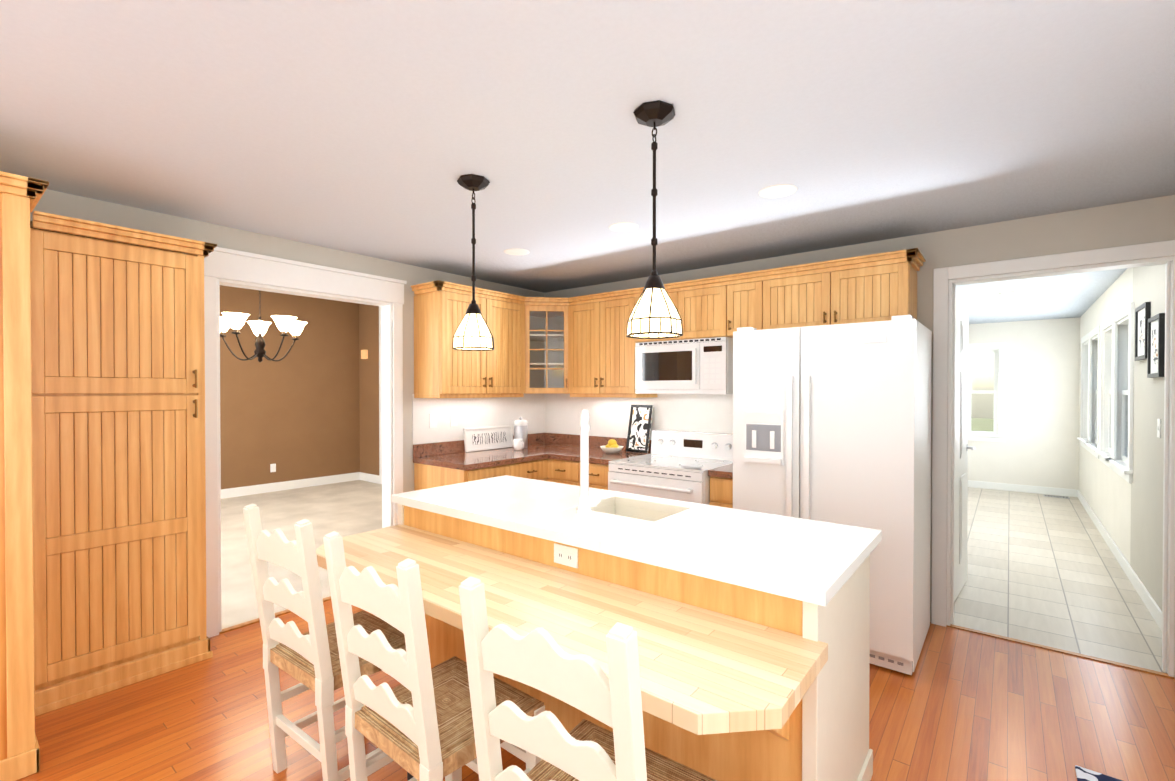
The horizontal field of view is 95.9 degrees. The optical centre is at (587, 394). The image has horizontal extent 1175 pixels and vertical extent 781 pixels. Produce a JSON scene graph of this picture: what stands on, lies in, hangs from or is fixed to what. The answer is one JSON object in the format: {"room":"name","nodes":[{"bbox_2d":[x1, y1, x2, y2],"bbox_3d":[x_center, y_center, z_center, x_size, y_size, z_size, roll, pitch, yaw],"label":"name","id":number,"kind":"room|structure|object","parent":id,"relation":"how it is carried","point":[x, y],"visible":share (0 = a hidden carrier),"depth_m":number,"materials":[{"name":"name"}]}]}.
{"room":"kitchen","nodes":[
{"label":"kitchen","id":0,"kind":"room"},
{"bbox_2d":[30,226,181,252],"bbox_3d":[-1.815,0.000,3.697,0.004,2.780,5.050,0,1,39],"label":"crown molding","id":1,"kind":"structure","parent":0,"point":[102,239],"depth_m":2.78,"materials":[{"name":"brown wood"}]},
{"bbox_2d":[30,189,543,492],"bbox_3d":[-2.078,0.004,3.267,0.120,2.780,6.290,0,1,39],"label":"wall","id":2,"kind":"structure","parent":0,"point":[70,205],"depth_m":3.42,"materials":[{"name":"grey paint"}]},
{"bbox_2d":[204,247,406,637],"bbox_3d":[-1.844,0.269,3.550,0.176,2.245,1.320,0,1,39],"label":"door frame","id":3,"kind":"structure","parent":2,"relation":"attached to","point":[269,273],"depth_m":3.34,"materials":[{"name":"white wood"}]},
{"bbox_2d":[412,284,478,395],"bbox_3d":[-1.052,-0.397,4.172,0.349,0.786,0.488,0,1,39],"label":"upper cabinet","id":4,"kind":"object","parent":2,"relation":"attached to","point":[440,369],"depth_m":3.98,"materials":[{"name":"brown wood"}]},
{"bbox_2d":[413,433,544,456],"bbox_3d":[-0.879,0.432,4.660,0.020,0.100,1.480,0,1,39],"label":"backsplash","id":5,"kind":"structure","parent":2,"relation":"attached to","point":[429,449],"depth_m":4.31,"materials":[{"name":"brown stone"}]},
{"bbox_2d":[479,292,534,395],"bbox_3d":[-0.800,-0.400,4.476,0.365,0.786,0.534,0,1,39],"label":"upper cabinet","id":6,"kind":"object","parent":2,"relation":"attached to","point":[503,369],"depth_m":4.37,"materials":[{"name":"brown wood"}]},
{"bbox_2d":[220,285,359,488],"bbox_3d":[-5.207,-0.024,6.400,0.120,2.780,5.290,0,1,39],"label":"wall","id":7,"kind":"structure","parent":0,"point":[294,414],"depth_m":7.53,"materials":[{"name":"brown paint"}]},
{"bbox_2d":[270,464,275,471],"bbox_3d":[-4.365,1.020,7.363,0.007,0.115,0.070,0,1,39],"label":"outlet","id":8,"kind":"object","parent":7,"relation":"attached to","point":[272,467],"visible":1,"depth_m":7.36,"materials":[{"name":"white plastic"}]},
{"bbox_2d":[221,472,358,498],"bbox_3d":[-5.153,1.298,6.369,0.017,0.122,5.049,0,1,39],"label":"baseboard","id":9,"kind":"structure","parent":7,"relation":"attached to","point":[265,488],"depth_m":7.49,"materials":[{"name":"white wood"}]},
{"bbox_2d":[221,480,381,628],"bbox_3d":[-3.490,1.399,5.044,4.512,0.058,5.290,0,1,39],"label":"floor","id":10,"kind":"structure","parent":0,"point":[344,509],"depth_m":5.65,"materials":[{"name":"beige tile"}]},
{"bbox_2d":[359,304,378,474],"bbox_3d":[-1.876,-0.030,7.051,4.280,2.780,0.120,0,1,39],"label":"wall","id":11,"kind":"structure","parent":0,"point":[369,384],"depth_m":8.15,"materials":[{"name":"brown paint"}]},
{"bbox_2d":[361,350,367,358],"bbox_3d":[-3.446,-0.620,8.188,0.120,0.140,0.050,0,1,39],"label":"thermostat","id":12,"kind":"object","parent":11,"relation":"attached to","point":[364,354],"visible":1,"depth_m":8.16,"materials":[{"name":"brown plastic"}]},
{"bbox_2d":[359,472,378,483],"bbox_3d":[-1.908,1.292,7.001,4.245,0.122,0.017,0,1,39],"label":"baseboard","id":13,"kind":"structure","parent":11,"relation":"attached to","point":[362,476],"depth_m":8.14,"materials":[{"name":"white wood"}]},
{"bbox_2d":[379,306,381,483],"bbox_3d":[-2.713,-0.009,7.590,1.080,2.710,0.080,0,1,39],"label":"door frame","id":14,"kind":"structure","parent":11,"relation":"in","point":[380,410],"depth_m":7.92,"materials":[{"name":"white wood"}]},
{"bbox_2d":[0,0,1174,323],"bbox_3d":[1.341,-1.032,3.890,4.440,0.080,11.540,0,1,39],"label":"ceiling","id":15,"kind":"structure","parent":0,"point":[374,128],"depth_m":1.89,"materials":[{"name":"white paint"}]},
{"bbox_2d":[453,174,493,350],"bbox_3d":[-0.521,-0.592,2.424,0.183,0.773,0.183,0,1,39],"label":"pendant light","id":16,"kind":"object","parent":15,"relation":"hanging from","point":[473,332],"visible":1,"depth_m":2.38,"materials":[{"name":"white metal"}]},
{"bbox_2d":[504,248,528,254],"bbox_3d":[-0.492,-0.994,3.676,0.180,0.016,0.180,0,1,39],"label":"recessed light","id":17,"kind":"object","parent":15,"relation":"in","point":[514,251],"visible":1,"depth_m":3.65,"materials":[{"name":"white"}]},
{"bbox_2d":[608,222,638,231],"bbox_3d":[0.212,-0.989,3.115,0.180,0.016,0.180,0,1,39],"label":"recessed light","id":18,"kind":"object","parent":15,"relation":"in","point":[623,226],"visible":1,"depth_m":3.10,"materials":[{"name":"white"}]},
{"bbox_2d":[626,100,682,338],"bbox_3d":[0.230,-0.587,1.826,0.183,0.773,0.183,0,1,39],"label":"pendant light","id":19,"kind":"object","parent":15,"relation":"hanging from","point":[654,314],"visible":1,"depth_m":1.79,"materials":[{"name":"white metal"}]},
{"bbox_2d":[758,184,797,197],"bbox_3d":[0.916,-0.984,2.555,0.180,0.016,0.180,0,1,39],"label":"recessed light","id":20,"kind":"object","parent":15,"relation":"in","point":[778,191],"visible":1,"depth_m":2.55,"materials":[{"name":"white"}]},
{"bbox_2d":[16,600,1174,780],"bbox_3d":[-0.472,1.433,1.643,4.448,0.050,5.730,0,1,39],"label":"floor","id":21,"kind":"structure","parent":0,"point":[959,705],"depth_m":2.27,"materials":[{"name":"brown wood"}]},
{"bbox_2d":[0,171,48,780],"bbox_3d":[-2.688,0.310,1.751,0.814,2.194,1.213,0,1,39],"label":"tall cabinet","id":22,"kind":"object","parent":21,"relation":"on","point":[20,196],"visible":1,"depth_m":1.93,"materials":[{"name":"brown wood"}]},
{"bbox_2d":[30,211,216,715],"bbox_3d":[-2.354,0.302,2.667,0.432,2.194,0.725,0,1,39],"label":"pantry cabinet","id":23,"kind":"object","parent":21,"relation":"on","point":[118,440],"visible":0.94,"depth_m":2.53,"materials":[{"name":"brown wood"}]},
{"bbox_2d":[243,503,405,780],"bbox_3d":[-0.926,0.900,1.963,0.450,1.012,0.462,0,1,37],"label":"chair","id":24,"kind":"object","parent":21,"relation":"on","point":[310,659],"visible":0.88,"depth_m":1.83,"materials":[{"name":"white wood"}]},
{"bbox_2d":[323,531,544,780],"bbox_3d":[-0.449,0.904,1.570,0.450,1.012,0.463,0,1,40],"label":"chair","id":25,"kind":"object","parent":21,"relation":"on","point":[417,724],"visible":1,"depth_m":1.45,"materials":[{"name":"white wood"}]},
{"bbox_2d":[414,457,548,490],"bbox_3d":[-0.812,0.955,4.229,0.668,0.860,0.859,0,1,39],"label":"base cabinet","id":26,"kind":"object","parent":21,"relation":"on","point":[425,476],"depth_m":3.99,"materials":[{"name":"brown wood"}]},
{"bbox_2d":[413,441,592,468],"bbox_3d":[-0.635,0.503,4.466,0.643,0.040,1.480,0,1,39],"label":"countertop","id":27,"kind":"structure","parent":26,"relation":"on","point":[493,456],"depth_m":4.16,"materials":[{"name":"brown stone"}]},
{"bbox_2d":[463,425,512,451],"bbox_3d":[-0.855,0.380,4.630,0.044,0.200,0.540,0,1,39],"label":"kitchen sign","id":28,"kind":"object","parent":27,"relation":"on","point":[485,438],"visible":0.96,"depth_m":4.61,"materials":[{"name":"white wood"}]},
{"bbox_2d":[513,439,523,449],"bbox_3d":[-0.589,0.434,4.585,0.115,0.095,0.084,0,1,39],"label":"mug","id":29,"kind":"object","parent":27,"relation":"on","point":[518,444],"visible":1,"depth_m":4.56,"materials":[{"name":"white ceramic"}]},
{"bbox_2d":[514,417,527,448],"bbox_3d":[-0.597,0.340,4.744,0.124,0.280,0.124,0,1,39],"label":"steel canister","id":30,"kind":"object","parent":27,"relation":"on","point":[520,428],"visible":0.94,"depth_m":4.70,"materials":[{"name":"grey metal"}]},
{"bbox_2d":[549,445,650,464],"bbox_3d":[0.132,0.504,4.390,0.653,0.040,0.643,0,1,39],"label":"countertop","id":31,"kind":"structure","parent":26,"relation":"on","point":[595,454],"depth_m":4.28,"materials":[{"name":"brown stone"}]},
{"bbox_2d":[600,439,623,453],"bbox_3d":[0.200,0.425,4.365,0.196,0.116,0.196,0,1,39],"label":"fruit bowl","id":32,"kind":"object","parent":31,"relation":"on","point":[611,447],"visible":1,"depth_m":4.32,"materials":[{"name":"beige ceramic"}]},
{"bbox_2d":[626,405,652,452],"bbox_3d":[0.435,0.285,4.441,0.210,0.395,0.102,0,1,39],"label":"framed picture","id":33,"kind":"object","parent":31,"relation":"on","point":[639,428],"visible":1,"depth_m":4.44,"materials":[{"name":"black"}]},
{"bbox_2d":[549,457,608,489],"bbox_3d":[0.111,0.954,4.395,0.688,0.860,0.668,0,1,39],"label":"base cabinet","id":34,"kind":"object","parent":21,"relation":"on","point":[552,457],"depth_m":4.19,"materials":[{"name":"brown wood"}]},
{"bbox_2d":[459,576,716,780],"bbox_3d":[0.030,0.907,1.212,0.450,1.012,0.462,0,1,37],"label":"chair","id":35,"kind":"object","parent":21,"relation":"on","point":[540,659],"visible":1,"depth_m":1.06,"materials":[{"name":"white wood"}]},
{"bbox_2d":[316,499,872,780],"bbox_3d":[-0.087,0.974,2.154,2.032,0.860,1.207,0,1,39],"label":"kitchen island","id":36,"kind":"object","parent":21,"relation":"on","point":[752,628],"depth_m":1.64,"materials":[{"name":"brown wood"}]},
{"bbox_2d":[554,543,577,567],"bbox_3d":[-0.082,0.605,1.990,0.116,0.072,0.008,0,1,39],"label":"outlet","id":37,"kind":"object","parent":36,"relation":"attached to","point":[566,555],"visible":1,"depth_m":1.99,"materials":[{"name":"white plastic"}]},
{"bbox_2d":[317,555,827,762],"bbox_3d":[-0.304,0.684,1.853,2.025,0.045,0.499,0,1,39],"label":"island countertop","id":38,"kind":"structure","parent":36,"relation":"on","point":[712,731],"depth_m":1.39,"materials":[{"name":"beige wood"}]},
{"bbox_2d":[392,475,881,606],"bbox_3d":[0.059,0.522,2.311,2.040,0.040,0.770,0,1,39],"label":"island countertop","id":39,"kind":"structure","parent":36,"relation":"on","point":[815,559],"depth_m":1.96,"materials":[{"name":"white stone"}]},
{"bbox_2d":[577,409,603,514],"bbox_3d":[0.021,0.283,2.298,0.228,0.437,0.184,0,1,39],"label":"faucet","id":40,"kind":"object","parent":39,"relation":"on","point":[585,504],"visible":1,"depth_m":2.23,"materials":[{"name":"white metal"}]},
{"bbox_2d":[608,430,732,504],"bbox_3d":[0.645,0.843,3.900,0.760,1.090,0.758,0,1,39],"label":"range","id":41,"kind":"object","parent":21,"relation":"on","point":[675,465],"visible":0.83,"depth_m":3.79,"materials":[{"name":"white metal"}]},
{"bbox_2d":[219,596,1173,678],"bbox_3d":[0.367,1.393,2.872,4.272,0.009,2.800,0,1,39],"label":"threshold","id":42,"kind":"object","parent":21,"relation":"on","point":[241,625],"depth_m":2.96,"materials":[{"name":"wood"}]},
{"bbox_2d":[708,463,732,507],"bbox_3d":[1.077,0.891,3.630,0.248,1.000,0.660,0,1,39],"label":"base cabinet","id":43,"kind":"object","parent":21,"relation":"on","point":[721,486],"visible":0.17,"depth_m":3.42,"materials":[{"name":"brown wood"}]},
{"bbox_2d":[733,315,931,674],"bbox_3d":[1.440,0.501,3.129,0.920,1.788,0.788,0,1,39],"label":"refrigerator","id":44,"kind":"object","parent":21,"relation":"on","point":[831,423],"visible":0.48,"depth_m":2.77,"materials":[{"name":"white metal"}]},
{"bbox_2d":[1075,765,1122,780],"bbox_3d":[1.747,1.403,1.485,0.500,0.012,0.910,0,1,39],"label":"mat","id":45,"kind":"object","parent":21,"relation":"on","point":[1083,774],"visible":0.95,"depth_m":1.93,"materials":[{"name":"fabric"}]},
{"bbox_2d":[544,195,1174,678],"bbox_3d":[1.347,0.198,3.909,4.440,2.380,0.120,0,1,39],"label":"wall","id":46,"kind":"structure","parent":0,"point":[1144,221],"depth_m":3.05,"materials":[{"name":"grey paint"}]},
{"bbox_2d":[527,300,566,387],"bbox_3d":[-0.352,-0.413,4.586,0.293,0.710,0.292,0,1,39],"label":"upper cabinet","id":47,"kind":"object","parent":46,"relation":"attached to","point":[546,319],"depth_m":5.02,"materials":[{"name":"brown wood"}]},
{"bbox_2d":[412,394,732,443],"bbox_3d":[0.344,-0.010,3.682,3.150,0.799,1.482,0,1,39],"label":"backsplash panel","id":48,"kind":"object","parent":46,"relation":"attached to","point":[561,414],"visible":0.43,"depth_m":4.53,"materials":[{"name":"white tile"}]},
{"bbox_2d":[429,413,436,427],"bbox_3d":[-1.228,0.208,4.223,0.008,0.115,0.072,0,1,39],"label":"outlet","id":49,"kind":"object","parent":48,"relation":"attached to","point":[432,420],"visible":1,"depth_m":4.22,"materials":[{"name":"white plastic"}]},
{"bbox_2d":[450,412,457,426],"bbox_3d":[-1.104,0.206,4.379,0.008,0.115,0.072,0,1,39],"label":"outlet","id":50,"kind":"object","parent":48,"relation":"attached to","point":[454,419],"visible":1,"depth_m":4.38,"materials":[{"name":"white plastic"}]},
{"bbox_2d":[559,296,606,395],"bbox_3d":[0.075,-0.401,4.605,0.448,0.786,0.365,0,1,39],"label":"upper cabinet","id":51,"kind":"object","parent":46,"relation":"attached to","point":[581,346],"depth_m":4.46,"materials":[{"name":"brown wood"}]},
{"bbox_2d":[545,433,650,452],"bbox_3d":[0.083,0.430,4.827,1.276,0.100,0.020,0,1,39],"label":"backsplash","id":52,"kind":"structure","parent":46,"relation":"attached to","point":[553,438],"depth_m":4.96,"materials":[{"name":"brown stone"}]},
{"bbox_2d":[607,292,657,395],"bbox_3d":[0.322,-0.399,4.419,0.402,0.786,0.349,0,1,39],"label":"upper cabinet","id":53,"kind":"object","parent":46,"relation":"attached to","point":[620,348],"depth_m":4.25,"materials":[{"name":"brown wood"}]},
{"bbox_2d":[635,284,686,342],"bbox_3d":[0.648,-0.600,4.157,0.433,0.381,0.349,0,1,39],"label":"upper cabinet","id":54,"kind":"object","parent":46,"relation":"attached to","point":[678,294],"depth_m":3.91,"materials":[{"name":"brown wood"}]},
{"bbox_2d":[687,276,734,338],"bbox_3d":[0.923,-0.598,3.938,0.481,0.381,0.349,0,1,39],"label":"upper cabinet","id":55,"kind":"object","parent":46,"relation":"attached to","point":[710,304],"depth_m":3.76,"materials":[{"name":"brown wood"}]},
{"bbox_2d":[635,337,732,393],"bbox_3d":[0.767,-0.205,4.043,0.756,0.400,0.382,0,1,39],"label":"microwave","id":56,"kind":"object","parent":55,"relation":"attached to","point":[697,366],"visible":1,"depth_m":3.88,"materials":[{"name":"white"}]},
{"bbox_2d":[735,272,770,331],"bbox_3d":[1.172,-0.596,3.740,0.358,0.381,0.349,0,1,39],"label":"upper cabinet","id":57,"kind":"object","parent":46,"relation":"attached to","point":[752,293],"depth_m":3.56,"materials":[{"name":"brown wood"}]},
{"bbox_2d":[771,264,842,328],"bbox_3d":[1.439,-0.594,3.527,0.526,0.381,0.349,0,1,39],"label":"upper cabinet","id":58,"kind":"object","parent":46,"relation":"attached to","point":[800,297],"depth_m":3.35,"materials":[{"name":"brown wood"}]},
{"bbox_2d":[843,252,918,323],"bbox_3d":[1.744,-0.592,3.283,0.468,0.381,0.349,0,1,39],"label":"upper cabinet","id":59,"kind":"object","parent":46,"relation":"attached to","point":[882,288],"depth_m":3.11,"materials":[{"name":"brown wood"}]},
{"bbox_2d":[954,298,974,601],"bbox_3d":[2.534,0.370,3.607,0.143,2.018,0.860,0,1,39],"label":"hall door","id":60,"kind":"structure","parent":46,"relation":"in","point":[962,447],"depth_m":3.67,"materials":[{"name":"white wood"}]},
{"bbox_2d":[931,240,1174,677],"bbox_3d":[2.558,0.319,2.933,1.082,2.155,0.140,0,1,39],"label":"door frame","id":61,"kind":"structure","parent":46,"relation":"attached to","point":[943,434],"depth_m":3.04,"materials":[{"name":"white wood"}]},
{"bbox_2d":[968,317,1079,489],"bbox_3d":[6.018,0.167,7.475,1.340,2.380,0.120,0,1,39],"label":"wall","id":62,"kind":"structure","parent":0,"point":[1039,446],"depth_m":7.28,"materials":[{"name":"white paint"}]},
{"bbox_2d":[968,342,1006,441],"bbox_3d":[5.721,-0.035,7.678,0.570,1.410,0.170,0,1,39],"label":"window","id":63,"kind":"structure","parent":62,"relation":"in","point":[998,350],"depth_m":7.59,"materials":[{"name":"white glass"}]},
{"bbox_2d":[968,480,1075,496],"bbox_3d":[5.980,1.307,7.430,1.290,0.100,0.013,0,1,39],"label":"baseboard","id":64,"kind":"structure","parent":62,"relation":"attached to","point":[975,484],"depth_m":7.36,"materials":[{"name":"white wood"}]},
{"bbox_2d":[952,487,1166,672],"bbox_3d":[4.245,1.401,5.261,1.580,0.050,5.810,0,1,39],"label":"floor","id":65,"kind":"structure","parent":0,"point":[1045,571],"depth_m":3.87,"materials":[{"name":"beige tile"}]},
{"bbox_2d":[1043,494,1069,498],"bbox_3d":[6.225,1.356,7.040,0.260,0.009,0.120,0,1,39],"label":"floor vent","id":66,"kind":"object","parent":65,"relation":"in","point":[1056,496],"visible":1,"depth_m":7.03,"materials":[{"name":"silver metal"}]},
{"bbox_2d":[1079,264,1165,610],"bbox_3d":[3.030,0.210,2.555,0.120,2.380,11.540,0,1,39],"label":"wall","id":67,"kind":"structure","parent":0,"point":[1129,516],"depth_m":3.78,"materials":[{"name":"white paint"}]},
{"bbox_2d":[1077,325,1099,458],"bbox_3d":[5.737,-0.030,5.990,0.170,1.350,1.740,0,1,39],"label":"window","id":68,"kind":"structure","parent":67,"relation":"in","point":[1088,438],"depth_m":5.98,"materials":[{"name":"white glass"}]},
{"bbox_2d":[1095,302,1133,482],"bbox_3d":[4.616,-0.018,4.583,0.170,1.350,1.740,0,1,39],"label":"window","id":69,"kind":"structure","parent":67,"relation":"in","point":[1114,452],"depth_m":4.56,"materials":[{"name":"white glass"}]},
{"bbox_2d":[1076,490,1161,630],"bbox_3d":[4.768,1.330,4.856,0.017,0.100,5.550,0,1,39],"label":"baseboard","id":70,"kind":"structure","parent":67,"relation":"attached to","point":[1152,606],"depth_m":4.02,"materials":[{"name":"white wood"}]},
{"bbox_2d":[1135,302,1150,360],"bbox_3d":[3.796,-0.424,3.627,0.024,0.370,0.380,0,1,39],"label":"framed picture","id":71,"kind":"object","parent":67,"relation":"attached to","point":[1142,313],"visible":0.83,"depth_m":3.63,"materials":[{"name":"white paper"}]},
{"bbox_2d":[1147,313,1164,377],"bbox_3d":[3.528,-0.296,3.292,0.024,0.380,0.340,0,1,39],"label":"framed picture","id":72,"kind":"object","parent":67,"relation":"attached to","point":[1156,349],"visible":1,"depth_m":3.27,"materials":[{"name":"white paper"}]},
{"bbox_2d":[1157,419,1160,437],"bbox_3d":[3.499,0.206,3.249,0.010,0.115,0.070,0,1,39],"label":"light switch","id":73,"kind":"object","parent":67,"relation":"attached to","point":[1158,428],"visible":0.98,"depth_m":3.23,"materials":[{"name":"white plastic"}]},
{"bbox_3d":[-3.534,-1.442,5.054,4.400,0.080,5.290,0,1,39],"label":"ceiling","id":74,"kind":"structure","parent":0,"visible":0},
{"bbox_2d":[220,291,306,362],"bbox_3d":[-3.217,-0.859,5.261,0.852,1.090,0.820,0,1,39],"label":"dining chandelier","id":75,"kind":"object","parent":74,"relation":"hanging from","point":[235,321],"visible":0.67,"depth_m":5.16,"materials":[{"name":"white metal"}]},
{"label":"outside","id":76,"kind":"structure","parent":0,"visible":0},
{"bbox_2d":[971,418,993,431],"bbox_3d":[3.013,1.739,3.798,60.000,0.100,70.000,0,1,39],"label":"ground","id":77,"kind":"structure","parent":76,"point":[986,423],"depth_m":26.34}
]}

